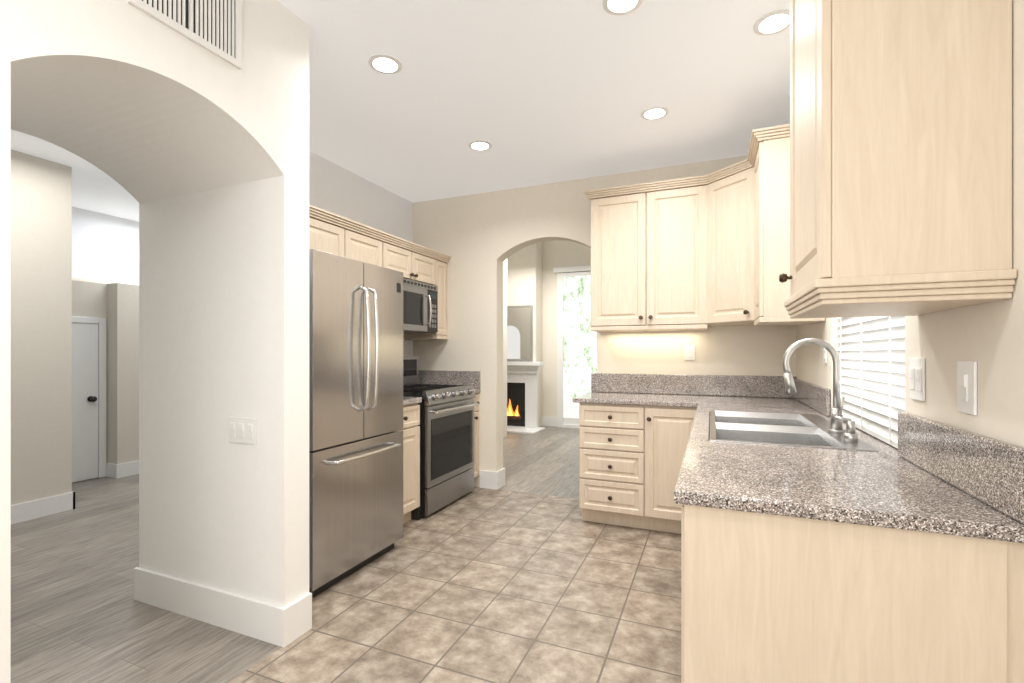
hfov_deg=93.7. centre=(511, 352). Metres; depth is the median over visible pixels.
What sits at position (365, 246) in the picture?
upper cabinet
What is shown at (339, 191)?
wall
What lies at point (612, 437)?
base cabinet
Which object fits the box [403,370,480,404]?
countertop
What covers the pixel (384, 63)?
recessed light
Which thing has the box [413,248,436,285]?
upper cabinet
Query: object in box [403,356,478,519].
range
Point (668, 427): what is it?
base cabinet
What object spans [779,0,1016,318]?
upper cabinet
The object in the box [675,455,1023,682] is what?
base cabinet
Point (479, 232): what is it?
wall
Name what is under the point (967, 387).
switch plate
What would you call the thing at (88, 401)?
hall door
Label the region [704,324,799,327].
under-cabinet light
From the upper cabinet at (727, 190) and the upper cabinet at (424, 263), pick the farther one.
the upper cabinet at (424, 263)
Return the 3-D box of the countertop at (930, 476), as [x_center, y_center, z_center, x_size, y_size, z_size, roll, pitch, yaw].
[0.869,0.266,2.475,1.590,0.192,2.818,0,0,23]
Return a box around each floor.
[11,426,579,682]
[228,486,680,682]
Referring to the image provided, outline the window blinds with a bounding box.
[835,316,904,448]
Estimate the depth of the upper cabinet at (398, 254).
3.91 m
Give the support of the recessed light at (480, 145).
in the ceiling
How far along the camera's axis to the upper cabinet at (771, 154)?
2.71 m
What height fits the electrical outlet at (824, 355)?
0.115 m
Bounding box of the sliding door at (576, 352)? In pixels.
[553,265,596,427]
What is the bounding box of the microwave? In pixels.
[403,278,437,332]
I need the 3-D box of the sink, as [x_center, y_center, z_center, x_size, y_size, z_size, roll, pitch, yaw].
[1.181,0.421,2.178,0.522,0.190,1.027,0,0,23]
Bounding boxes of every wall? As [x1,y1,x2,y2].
[0,0,315,682]
[316,155,415,355]
[416,155,791,486]
[792,0,1023,447]
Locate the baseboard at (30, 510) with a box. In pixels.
[11,491,74,523]
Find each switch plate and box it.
[229,417,255,443]
[908,358,924,400]
[957,361,976,414]
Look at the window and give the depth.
2.24 m
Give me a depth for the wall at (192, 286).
2.17 m
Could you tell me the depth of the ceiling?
2.74 m
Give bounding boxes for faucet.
[782,338,857,441]
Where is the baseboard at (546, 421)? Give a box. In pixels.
[542,416,578,426]
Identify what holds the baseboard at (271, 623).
attached to the wall at (192, 286)
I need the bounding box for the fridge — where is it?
[309,249,402,597]
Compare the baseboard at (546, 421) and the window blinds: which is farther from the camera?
the baseboard at (546, 421)
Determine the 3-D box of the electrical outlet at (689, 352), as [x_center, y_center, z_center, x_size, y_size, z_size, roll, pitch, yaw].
[1.398,-0.003,3.777,0.075,0.115,0.010,0,0,23]
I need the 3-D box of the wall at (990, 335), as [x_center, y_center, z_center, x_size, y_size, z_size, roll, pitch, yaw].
[0.870,-0.120,0.412,0.150,2.750,6.930,0,0,23]
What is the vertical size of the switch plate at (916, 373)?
0.125 m
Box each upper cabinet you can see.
[309,208,348,257]
[349,224,384,267]
[385,236,412,279]
[403,256,448,335]
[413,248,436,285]
[588,180,703,331]
[704,160,751,323]
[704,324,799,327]
[752,128,824,323]
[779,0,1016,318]
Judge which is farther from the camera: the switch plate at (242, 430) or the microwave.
the microwave
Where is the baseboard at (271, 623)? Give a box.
[134,567,294,646]
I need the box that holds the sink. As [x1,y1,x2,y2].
[710,410,877,451]
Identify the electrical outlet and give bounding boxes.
[685,345,694,359]
[823,348,826,362]
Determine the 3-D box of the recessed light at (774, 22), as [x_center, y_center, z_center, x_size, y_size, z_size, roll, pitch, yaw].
[1.186,-1.491,2.171,0.170,0.007,0.170,0,0,23]
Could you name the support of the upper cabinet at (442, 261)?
attached to the wall at (339, 191)
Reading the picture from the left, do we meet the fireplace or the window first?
the fireplace
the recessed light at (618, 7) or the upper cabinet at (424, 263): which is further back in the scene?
the upper cabinet at (424, 263)
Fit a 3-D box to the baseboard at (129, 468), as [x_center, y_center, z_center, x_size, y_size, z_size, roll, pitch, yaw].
[-3.898,1.187,5.015,0.046,0.136,0.432,0,0,23]
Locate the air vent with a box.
[128,0,241,69]
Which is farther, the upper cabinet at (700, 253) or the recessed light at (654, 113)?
the upper cabinet at (700, 253)
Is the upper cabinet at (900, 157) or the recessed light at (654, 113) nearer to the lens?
the upper cabinet at (900, 157)
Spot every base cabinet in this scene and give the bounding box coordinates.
[401,403,419,523]
[579,403,646,528]
[647,405,696,532]
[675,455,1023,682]
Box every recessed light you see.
[368,54,401,73]
[468,140,491,150]
[602,0,642,14]
[641,106,668,119]
[753,9,789,35]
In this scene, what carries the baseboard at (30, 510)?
attached to the wall at (192, 286)
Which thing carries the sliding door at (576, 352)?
in the wall at (479, 232)
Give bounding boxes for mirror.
[507,305,532,360]
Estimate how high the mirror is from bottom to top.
0.930 m
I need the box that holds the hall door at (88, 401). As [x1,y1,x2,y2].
[72,316,105,481]
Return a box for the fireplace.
[507,242,544,433]
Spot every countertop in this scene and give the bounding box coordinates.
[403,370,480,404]
[572,373,1023,542]
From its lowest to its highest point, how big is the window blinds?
1.115 m
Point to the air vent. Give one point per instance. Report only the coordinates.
(214, 27)
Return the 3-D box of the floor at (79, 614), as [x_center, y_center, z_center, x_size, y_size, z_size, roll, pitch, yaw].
[-1.587,1.280,3.342,7.300,0.050,11.350,0,0,23]
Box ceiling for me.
[11,0,789,221]
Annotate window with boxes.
[850,316,901,341]
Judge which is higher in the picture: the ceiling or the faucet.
the ceiling
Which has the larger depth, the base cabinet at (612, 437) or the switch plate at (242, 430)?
the base cabinet at (612, 437)
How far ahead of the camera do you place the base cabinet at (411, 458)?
3.48 m
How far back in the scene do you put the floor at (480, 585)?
2.38 m
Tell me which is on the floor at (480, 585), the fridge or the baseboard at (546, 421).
the fridge
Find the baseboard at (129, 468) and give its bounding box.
[111,460,138,477]

